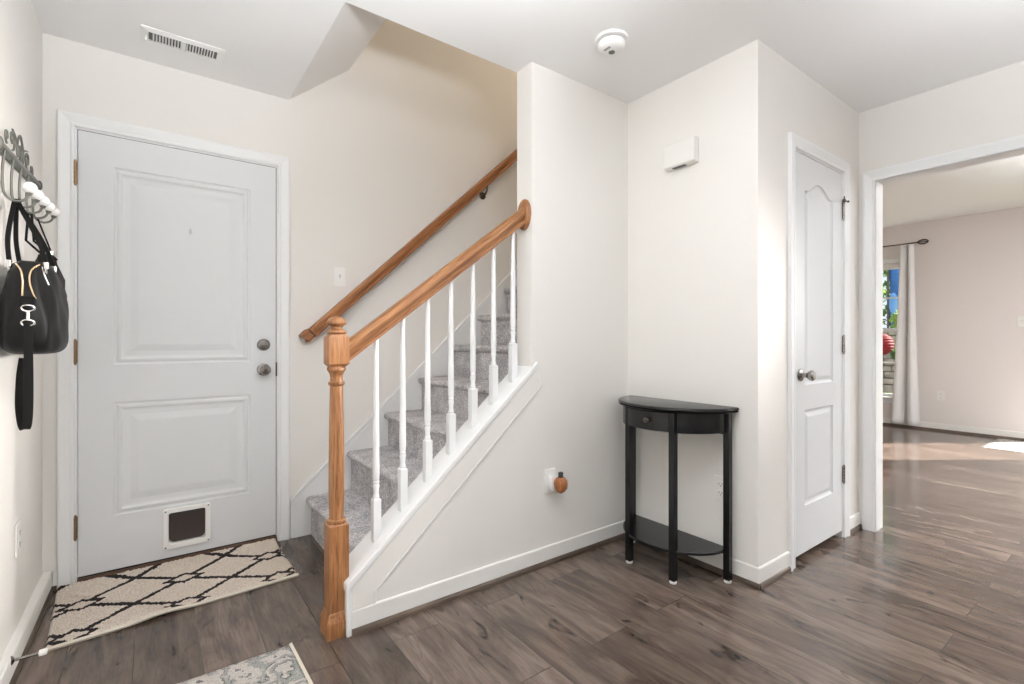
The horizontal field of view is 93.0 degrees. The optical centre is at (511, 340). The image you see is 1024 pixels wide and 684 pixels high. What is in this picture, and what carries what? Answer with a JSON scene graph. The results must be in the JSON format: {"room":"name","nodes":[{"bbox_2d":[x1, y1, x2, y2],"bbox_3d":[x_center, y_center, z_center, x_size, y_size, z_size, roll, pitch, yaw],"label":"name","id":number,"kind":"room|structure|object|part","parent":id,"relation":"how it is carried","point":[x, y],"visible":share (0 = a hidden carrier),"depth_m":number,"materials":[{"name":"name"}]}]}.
{"room":"entrance hall","nodes":[
{"label":"entrance hall","id":0,"kind":"room"},
{"bbox_2d":[0,0,41,661],"bbox_3d":[-0.350,-0.118,-0.251,0.100,2.440,5.814,0,0,-37],"label":"wall","id":1,"kind":"structure","parent":0,"point":[20,29],"depth_m":1.73,"materials":[{"name":"white paint"}]},
{"bbox_2d":[15,519,20,557],"bbox_3d":[-1.739,0.697,1.713,0.009,0.116,0.071,0,0,-37],"label":"wall outlet","id":2,"kind":"object","parent":1,"relation":"attached to","point":[18,524],"visible":1,"depth_m":1.70,"materials":[{"name":"white plastic"}]},
{"bbox_2d":[0,571,52,683],"bbox_3d":[-1.465,1.056,1.350,0.035,0.093,1.914,0,0,-36],"label":"baseboard","id":3,"kind":"structure","parent":1,"relation":"attached to","point":[20,643],"depth_m":1.75,"materials":[{"name":"white"}]},
{"bbox_2d":[11,648,47,665],"bbox_3d":[-1.567,1.024,1.577,0.087,0.030,0.030,0,0,-37],"label":"door stop","id":4,"kind":"object","parent":1,"relation":"attached to","point":[44,651],"visible":0.99,"depth_m":1.58,"materials":[{"name":"grey metal"}]},
{"bbox_3d":[-1.575,1.024,1.571,0.068,0.030,0.030,0,0,-37],"label":"rod","id":5,"kind":"part","parent":4,"relation":"part of","materials":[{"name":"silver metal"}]},
{"bbox_2d":[0,128,60,223],"bbox_3d":[-1.710,-0.577,1.742,0.090,0.292,0.670,0,0,-37],"label":"coat rack","id":6,"kind":"object","parent":1,"relation":"attached to","point":[32,188],"visible":0.96,"depth_m":1.65,"materials":[{"name":"white metal"}]},
{"bbox_2d":[0,198,68,430],"bbox_3d":[-1.522,-0.097,1.553,0.163,0.716,0.373,0,0,-37],"label":"handbag","id":7,"kind":"object","parent":6,"relation":"hanging from","point":[34,309],"visible":0.95,"depth_m":1.44,"materials":[{"name":"black leather"}]},
{"bbox_3d":[-1.544,-0.345,1.503,0.023,0.216,0.173,0,0,-37],"label":"handle","id":8,"kind":"part","parent":7,"relation":"part of","materials":[{"name":"black leather"}]},
{"bbox_3d":[-1.509,-0.345,1.528,0.096,0.218,0.173,0,0,-37],"label":"handle","id":9,"kind":"part","parent":7,"relation":"part of","materials":[{"name":"black leather"}]},
{"bbox_3d":[-1.426,-0.197,1.483,0.025,0.057,0.009,0,0,-5],"label":"zipper pull","id":10,"kind":"part","parent":7,"relation":"part of","materials":[{"name":"silver metal"}]},
{"bbox_2d":[25,213,66,296],"bbox_3d":[-1.689,-0.258,1.767,0.109,0.385,0.122,0,0,-37],"label":"strap","id":11,"kind":"object","parent":6,"relation":"hanging from","point":[39,258],"visible":0.19,"depth_m":1.73,"materials":[{"name":"black leather"}]},
{"bbox_2d":[37,219,56,257],"bbox_3d":[-1.750,-0.331,1.832,0.060,0.252,0.035,0,0,-37],"label":"keychain","id":12,"kind":"object","parent":6,"relation":"hanging from","point":[54,253],"visible":0.14,"depth_m":1.83,"materials":[{"name":"silver metal"}]},
{"bbox_3d":[-1.754,-0.397,1.822,0.005,0.119,0.042,0,0,33],"label":"cord","id":13,"kind":"part","parent":12,"relation":"part of","materials":[{"name":"black fabric"}]},
{"bbox_2d":[42,19,516,572],"bbox_3d":[-0.077,-1.398,3.645,5.181,5.000,0.120,0,0,-37],"label":"wall","id":14,"kind":"structure","parent":0,"point":[381,148],"depth_m":2.92,"materials":[{"name":"white paint"}]},
{"bbox_2d":[52,570,56,592],"bbox_3d":[-2.005,1.056,2.132,0.015,0.093,0.015,0,0,-37],"label":"baseboard","id":15,"kind":"structure","parent":14,"relation":"attached to","point":[54,573],"depth_m":2.13,"materials":[{"name":"white"}]},
{"bbox_2d":[57,109,289,586],"bbox_3d":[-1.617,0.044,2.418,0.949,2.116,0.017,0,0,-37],"label":"trim","id":16,"kind":"structure","parent":14,"relation":"attached to","point":[67,121],"depth_m":2.17,"materials":[{"name":"white wood"}]},
{"bbox_2d":[74,129,276,578],"bbox_3d":[-1.619,0.061,2.412,0.836,2.019,0.114,0,0,-37],"label":"door","id":17,"kind":"structure","parent":14,"relation":"in","point":[175,347],"depth_m":2.39,"materials":[{"name":"white paint"}]},
{"bbox_3d":[-1.616,0.922,2.420,0.197,0.195,0.016,0,0,-37],"label":"pet door","id":18,"kind":"part","parent":17,"relation":"part of","materials":[{"name":"white plastic"}]},
{"bbox_2d":[189,221,192,232],"bbox_3d":[-1.601,-0.567,2.424,0.016,0.062,0.028,0,0,-37],"label":"hook","id":19,"kind":"object","parent":17,"relation":"attached to","point":[190,222],"visible":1,"depth_m":2.43,"materials":[{"name":"white paint"}]},
{"bbox_3d":[-1.325,0.158,2.604,0.066,0.066,0.068,0,0,-37],"label":"knob","id":20,"kind":"part","parent":17,"relation":"part of","materials":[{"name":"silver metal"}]},
{"bbox_2d":[77,535,276,581],"bbox_3d":[-1.649,1.086,2.461,0.820,0.032,0.130,0,0,-37],"label":"threshold","id":21,"kind":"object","parent":14,"relation":"attached to","point":[275,536],"depth_m":2.37,"materials":[{"name":"brown wood"}]},
{"bbox_2d":[333,266,345,286],"bbox_3d":[-1.014,-0.376,2.865,0.072,0.118,0.016,0,0,-37],"label":"light switch","id":22,"kind":"object","parent":14,"relation":"attached to","point":[339,273],"visible":1,"depth_m":2.87,"materials":[{"name":"white plastic"}]},
{"bbox_2d":[290,266,516,538],"bbox_3d":[-0.157,-0.230,3.504,2.678,2.664,0.012,0,0,-37],"label":"trim","id":23,"kind":"structure","parent":14,"relation":"attached to","point":[300,513],"depth_m":3.03,"materials":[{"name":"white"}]},
{"bbox_2d":[298,149,516,341],"bbox_3d":[-0.330,-0.964,3.327,2.108,1.948,0.090,0,0,-37],"label":"wall handrail","id":24,"kind":"object","parent":14,"relation":"attached to","point":[319,326],"visible":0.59,"depth_m":3.04,"materials":[{"name":"brown wood"}]},
{"bbox_2d":[289,2,385,99],"bbox_3d":[-0.817,-2.618,2.413,0.333,2.560,0.979,0,0,-37],"label":"ceiling","id":25,"kind":"structure","parent":0,"point":[353,28],"depth_m":2.42,"materials":[{"name":"white paint"}]},
{"bbox_2d":[376,62,627,601],"bbox_3d":[0.033,-0.118,2.360,1.664,2.440,0.117,0,0,-37],"label":"wall","id":26,"kind":"structure","parent":0,"point":[572,136],"depth_m":2.44,"materials":[{"name":"white paint"}]},
{"bbox_2d":[345,588,351,637],"bbox_3d":[-0.642,1.010,1.857,0.018,0.184,0.131,0,0,-37],"label":"trim","id":27,"kind":"structure","parent":26,"relation":"attached to","point":[348,596],"depth_m":1.80,"materials":[{"name":"white"}]},
{"bbox_2d":[344,362,537,592],"bbox_3d":[-0.287,0.519,2.125,0.914,0.830,0.151,0,0,-37],"label":"trim","id":28,"kind":"structure","parent":26,"relation":"attached to","point":[365,553],"depth_m":2.04,"materials":[{"name":"white"}]},
{"bbox_2d":[352,369,541,610],"bbox_3d":[-0.229,0.571,2.088,0.919,0.876,0.008,0,0,-37],"label":"trim","id":29,"kind":"structure","parent":26,"relation":"attached to","point":[363,590],"depth_m":2.02,"materials":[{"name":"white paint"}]},
{"bbox_2d":[352,520,624,636],"bbox_3d":[0.032,1.056,2.277,1.564,0.093,0.015,0,0,-37],"label":"baseboard","id":30,"kind":"structure","parent":26,"relation":"attached to","point":[381,613],"depth_m":2.13,"materials":[{"name":"white"}]},
{"bbox_2d":[544,468,555,493],"bbox_3d":[0.189,0.692,2.398,0.071,0.116,0.009,0,0,-37],"label":"wall outlet","id":31,"kind":"object","parent":26,"relation":"attached to","point":[552,471],"visible":0.59,"depth_m":2.38,"materials":[{"name":"white plastic"}]},
{"bbox_2d":[548,472,567,493],"bbox_3d":[0.230,0.693,2.368,0.075,0.110,0.087,0,0,-37],"label":"air freshener","id":32,"kind":"object","parent":31,"relation":"attached to","point":[559,483],"visible":1,"depth_m":2.35,"materials":[{"name":"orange plastic"}]},
{"bbox_2d":[15,425,1023,683],"bbox_3d":[2.662,1.162,2.596,8.331,0.120,7.000,0,0,-37],"label":"floor","id":33,"kind":"structure","parent":0,"point":[935,594],"depth_m":1.89,"materials":[{"name":"brown wood"}]},
{"bbox_2d":[46,538,298,651],"bbox_3d":[-1.474,1.085,2.173,0.884,0.033,0.540,0,0,-37],"label":"door mat","id":34,"kind":"object","parent":33,"relation":"on","point":[96,607],"visible":1,"depth_m":2.12,"materials":[{"name":"beige fabric"}]},
{"bbox_2d":[178,642,312,683],"bbox_3d":[-0.800,1.097,1.174,0.750,0.009,0.973,0,0,-37],"label":"area rug","id":35,"kind":"object","parent":33,"relation":"on","point":[283,665],"visible":1,"depth_m":1.60,"materials":[{"name":"beige fabric"}]},
{"bbox_2d":[306,286,516,553],"bbox_3d":[0.146,-0.059,3.119,2.550,2.321,0.960,0,0,-37],"label":"staircase","id":36,"kind":"structure","parent":33,"relation":"on","point":[357,499],"depth_m":2.76,"materials":[{"name":"grey carpet"}]},
{"bbox_2d":[320,199,530,641],"bbox_3d":[-0.320,0.206,2.094,0.952,1.792,0.102,0,0,-37],"label":"stair railing","id":37,"kind":"object","parent":33,"relation":"on","point":[340,349],"visible":0.99,"depth_m":1.98,"materials":[{"name":"brown wood"}]},
{"bbox_3d":[-0.664,0.505,1.838,0.074,1.193,0.074,0,0,-37],"label":"newel post","id":38,"kind":"part","parent":37,"relation":"part of","materials":[{"name":"brown wood"}]},
{"bbox_3d":[-0.287,-0.286,2.118,1.133,0.066,0.060,-43,24,-28],"label":"handrail","id":39,"kind":"part","parent":37,"relation":"part of","materials":[{"name":"brown wood"}]},
{"bbox_2d":[618,395,738,584],"bbox_3d":[0.722,0.703,2.363,0.303,0.798,0.624,0,0,-37],"label":"console table","id":40,"kind":"object","parent":33,"relation":"on","point":[675,417],"visible":1,"depth_m":2.21,"materials":[{"name":"black paint"}]},
{"bbox_3d":[0.582,0.710,2.411,0.030,0.760,0.030,0,0,-37],"label":"leg","id":41,"kind":"part","parent":40,"relation":"part of","materials":[{"name":"black paint"}]},
{"bbox_3d":[0.657,0.710,2.656,0.030,0.760,0.030,0,0,-37],"label":"leg","id":42,"kind":"part","parent":40,"relation":"part of","materials":[{"name":"black paint"}]},
{"bbox_3d":[0.638,0.375,2.301,0.042,0.086,0.233,0,0,-37],"label":"drawer","id":43,"kind":"part","parent":40,"relation":"part of","materials":[{"name":"black paint"}]},
{"bbox_3d":[0.732,0.710,2.209,0.030,0.760,0.030,0,0,-37],"label":"leg","id":44,"kind":"part","parent":40,"relation":"part of","materials":[{"name":"black paint"}]},
{"bbox_2d":[623,515,724,555],"bbox_3d":[0.729,0.960,2.368,0.262,0.015,0.544,0,0,-37],"label":"shelf","id":45,"kind":"object","parent":40,"relation":"attached to","point":[647,532],"depth_m":2.31,"materials":[{"name":"black paint"}]},
{"bbox_3d":[0.983,0.710,2.216,0.030,0.760,0.030,0,0,-37],"label":"leg","id":46,"kind":"part","parent":40,"relation":"part of","materials":[{"name":"black paint"}]},
{"bbox_2d":[981,439,1023,452],"bbox_3d":[5.607,1.097,4.594,0.760,0.008,1.600,0,0,-37],"label":"rug","id":47,"kind":"object","parent":33,"relation":"on","point":[999,444],"visible":1,"depth_m":5.06,"materials":[{"name":"white fabric"}]},
{"bbox_2d":[31,0,1023,112],"bbox_3d":[1.218,-1.463,0.850,3.931,0.250,5.914,0,0,-37],"label":"ceiling","id":48,"kind":"structure","parent":0,"point":[868,54],"depth_m":2.13,"materials":[{"name":"white paint"}]},
{"bbox_2d":[141,24,224,63],"bbox_3d":[-1.485,-1.324,2.200,0.310,0.028,0.132,0,0,-37],"label":"ceiling vent","id":49,"kind":"object","parent":48,"relation":"in","point":[148,34],"visible":1,"depth_m":2.19,"materials":[{"name":"white plastic"}]},
{"bbox_2d":[595,29,627,55],"bbox_3d":[0.442,-1.309,2.158,0.146,0.058,0.146,0,0,-37],"label":"smoke detector","id":50,"kind":"object","parent":48,"relation":"attached to","point":[610,42],"visible":1,"depth_m":2.12,"materials":[{"name":"white plastic"}]},
{"bbox_2d":[628,50,735,558],"bbox_3d":[0.885,-0.118,2.524,0.100,2.440,0.635,0,0,-37],"label":"wall","id":51,"kind":"structure","parent":0,"point":[682,221],"depth_m":2.46,"materials":[{"name":"white paint"}]},
{"bbox_2d":[664,136,698,171],"bbox_3d":[0.851,-0.938,2.449,0.044,0.126,0.174,0,0,-37],"label":"door chime","id":52,"kind":"object","parent":51,"relation":"attached to","point":[685,152],"visible":1,"depth_m":2.42,"materials":[{"name":"white plastic"}]},
{"bbox_2d":[666,552,759,589],"bbox_3d":[0.874,1.056,2.442,0.015,0.093,0.734,0,0,-37],"label":"baseboard","id":53,"kind":"structure","parent":51,"relation":"attached to","point":[744,573],"depth_m":2.24,"materials":[{"name":"white"}]},
{"bbox_2d":[714,475,722,500],"bbox_3d":[0.986,0.700,2.295,0.009,0.116,0.071,0,0,-37],"label":"wall outlet","id":54,"kind":"object","parent":51,"relation":"attached to","point":[718,480],"visible":0.69,"depth_m":2.30,"materials":[{"name":"white plastic"}]},
{"bbox_2d":[717,490,722,496],"bbox_3d":[0.984,0.721,2.294,0.003,0.029,0.033,0,0,-37],"label":"receptacle","id":55,"kind":"object","parent":54,"relation":"attached to","point":[719,492],"depth_m":2.30,"materials":[{"name":"white plastic"}]},
{"bbox_2d":[717,481,722,487],"bbox_3d":[0.984,0.679,2.294,0.003,0.029,0.033,0,0,-37],"label":"receptacle","id":56,"kind":"object","parent":54,"relation":"attached to","point":[719,483],"depth_m":2.30,"materials":[{"name":"white plastic"}]},
{"bbox_2d":[736,39,858,566],"bbox_3d":[1.540,-0.118,2.552,1.186,2.440,0.100,0,0,-37],"label":"wall","id":57,"kind":"structure","parent":0,"point":[775,98],"depth_m":2.24,"materials":[{"name":"white paint"}]},
{"bbox_2d":[758,551,790,589],"bbox_3d":[1.212,1.056,2.238,0.285,0.093,0.015,0,0,-37],"label":"baseboard","id":58,"kind":"structure","parent":57,"relation":"attached to","point":[775,569],"depth_m":2.23,"materials":[{"name":"white"}]},
{"bbox_3d":[1.212,1.089,2.238,0.285,0.026,0.015,0,0,-37],"label":"shoe moulding","id":59,"kind":"part","parent":58,"relation":"part of","materials":[{"name":"wood"}]},
{"bbox_2d":[788,132,849,571],"bbox_3d":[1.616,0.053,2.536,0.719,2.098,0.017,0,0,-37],"label":"trim","id":60,"kind":"structure","parent":57,"relation":"attached to","point":[795,142],"depth_m":2.35,"materials":[{"name":"white wood"}]},
{"bbox_2d":[796,151,849,556],"bbox_3d":[1.638,0.066,2.544,0.636,1.993,0.103,0,0,-37],"label":"door","id":61,"kind":"structure","parent":57,"relation":"in","point":[820,206],"depth_m":2.53,"materials":[{"name":"white paint"}]},
{"bbox_3d":[1.448,0.172,2.381,0.064,0.064,0.068,0,0,-37],"label":"knob","id":62,"kind":"part","parent":61,"relation":"part of","materials":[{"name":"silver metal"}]},
{"bbox_2d":[850,512,861,534],"bbox_3d":[1.977,1.056,2.805,0.182,0.093,0.015,0,0,-37],"label":"baseboard","id":63,"kind":"structure","parent":57,"relation":"attached to","point":[855,520],"depth_m":2.81,"materials":[{"name":"white wood"}]},
{"bbox_3d":[1.977,1.089,2.805,0.182,0.026,0.015,0,0,-37],"label":"shoe moulding","id":64,"kind":"part","parent":63,"relation":"part of","materials":[{"name":"wood"}]},
{"bbox_2d":[887,269,898,335],"bbox_3d":[7.666,-0.173,9.208,0.194,2.850,0.938,0,0,-37],"label":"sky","id":65,"kind":"structure","parent":0,"point":[893,274],"depth_m":9.49,"materials":[{"name":"blue"}]},
{"bbox_3d":[7.412,-0.173,9.580,0.040,2.850,0.038,0,0,-37],"label":"post","id":66,"kind":"part","parent":65,"relation":"part of","materials":[{"name":"white plant"}]},
{"bbox_2d":[859,61,1023,524],"bbox_3d":[2.433,-0.198,2.427,0.100,2.600,6.800,0,0,-37],"label":"wall","id":67,"kind":"structure","parent":0,"point":[988,107],"depth_m":2.59,"materials":[{"name":"white paint"}]},
{"bbox_2d":[862,135,1023,531],"bbox_3d":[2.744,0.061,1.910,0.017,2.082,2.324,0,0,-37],"label":"trim","id":68,"kind":"structure","parent":67,"relation":"attached to","point":[869,178],"depth_m":2.81,"materials":[{"name":"white wood"}]},
{"bbox_2d":[883,206,1023,431],"bbox_3d":[5.943,-0.185,5.030,0.140,2.575,7.000,0,0,-37],"label":"wall","id":69,"kind":"structure","parent":0,"point":[969,274],"depth_m":5.69,"materials":[{"name":"white paint"}]},
{"bbox_2d":[883,258,906,403],"bbox_3d":[4.734,-0.118,6.598,0.175,1.870,1.050,0,0,-37],"label":"window","id":70,"kind":"structure","parent":69,"relation":"in","point":[887,397],"depth_m":6.33,"materials":[{"name":"white"}]},
{"bbox_3d":[4.758,0.291,6.616,0.035,0.882,0.900,0,0,-37],"label":"sash","id":71,"kind":"part","parent":70,"relation":"part of","materials":[{"name":"white"}]},
{"bbox_2d":[883,263,898,269],"bbox_3d":[4.726,-0.960,6.592,0.035,0.073,0.880,0,0,-37],"label":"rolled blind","id":72,"kind":"object","parent":70,"relation":"attached to","point":[886,266],"depth_m":6.31,"materials":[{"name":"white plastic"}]},
{"bbox_3d":[4.700,-0.150,6.573,0.018,1.805,1.010,0,0,-37],"label":"casing","id":73,"kind":"part","parent":70,"relation":"part of","materials":[{"name":"white wood"}]},
{"bbox_2d":[883,239,928,246],"bbox_3d":[4.683,-1.209,6.513,0.118,0.075,1.416,0,0,-37],"label":"curtain rod","id":74,"kind":"object","parent":69,"relation":"attached to","point":[919,241],"visible":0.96,"depth_m":6.03,"materials":[{"name":"brown metal"}]},
{"bbox_2d":[891,244,919,425],"bbox_3d":[4.955,-0.072,6.117,0.093,2.258,0.285,0,0,-37],"label":"curtain","id":75,"kind":"object","parent":74,"relation":"hanging from","point":[905,385],"visible":1,"depth_m":6.12,"materials":[{"name":"white fabric"}]},
{"bbox_2d":[937,391,944,400],"bbox_3d":[5.204,0.672,5.901,0.009,0.116,0.071,0,0,-37],"label":"wall outlet","id":76,"kind":"object","parent":69,"relation":"attached to","point":[940,394],"visible":1,"depth_m":5.89,"materials":[{"name":"white plastic"}]},
{"bbox_2d":[883,417,1023,440],"bbox_3d":[4.767,1.056,6.486,0.015,0.093,3.060,0,0,-37],"label":"baseboard","id":77,"kind":"structure","parent":69,"relation":"attached to","point":[1005,434],"depth_m":5.72,"materials":[{"name":"white"}]},
{"bbox_2d":[1017,316,1023,326],"bbox_3d":[5.609,-0.208,5.349,0.016,0.118,0.072,0,0,-37],"label":"light switch","id":78,"kind":"object","parent":69,"relation":"attached to","point":[1020,319],"visible":1,"depth_m":5.36,"materials":[{"name":"white plastic"}]},
{"bbox_2d":[883,155,1023,227],"bbox_3d":[4.220,-1.573,3.752,4.350,0.200,7.000,0,0,-37],"label":"ceiling","id":79,"kind":"structure","parent":0,"point":[996,185],"depth_m":4.87,"materials":[{"name":"white paint"}]},
{"label":"outside","id":80,"kind":"structure","parent":0,"visible":0},
{"bbox_3d":[10.499,1.327,10.898,14.150,0.150,23.000,0,0,-37],"label":"ground","id":81,"kind":"structure","parent":80,"visible":0},
{"bbox_2d":[883,334,894,354],"bbox_3d":[5.894,0.167,7.898,0.367,2.171,0.560,0,0,-13],"label":"lantern","id":82,"kind":"object","parent":81,"relation":"on","point":[888,343],"visible":0.27,"depth_m":7.65,"materials":[{"name":"red paint"}]},
{"bbox_2d":[883,328,896,392],"bbox_3d":[7.014,0.513,9.294,0.360,1.479,4.170,0,0,-37],"label":"stone wall","id":83,"kind":"structure","parent":81,"relation":"on","point":[888,368],"depth_m":9.06,"materials":[{"name":"beige stone"}]},
{"bbox_2d":[883,270,896,341],"bbox_3d":[8.206,-0.616,10.573,1.482,3.741,2.083,0,0,-37],"label":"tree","id":84,"kind":"object","parent":81,"relation":"on","point":[884,271],"visible":0.02,"depth_m":10.31,"materials":[{"name":"green plant"}]},
{"bbox_2d":[888,310,896,327],"bbox_3d":[6.708,0.329,8.106,0.535,1.847,0.683,0,0,-37],"label":"shrub","id":85,"kind":"object","parent":81,"relation":"on","point":[893,317],"visible":0.1,"depth_m":8.27,"materials":[{"name":"green plant"}]},
{"bbox_2d":[890,347,895,359],"bbox_3d":[6.852,0.680,8.591,0.311,1.145,0.334,0,0,35],"label":"shrub","id":86,"kind":"object","parent":81,"relation":"on","point":[892,354],"visible":0.08,"depth_m":8.62,"materials":[{"name":"green plant"}]}
]}

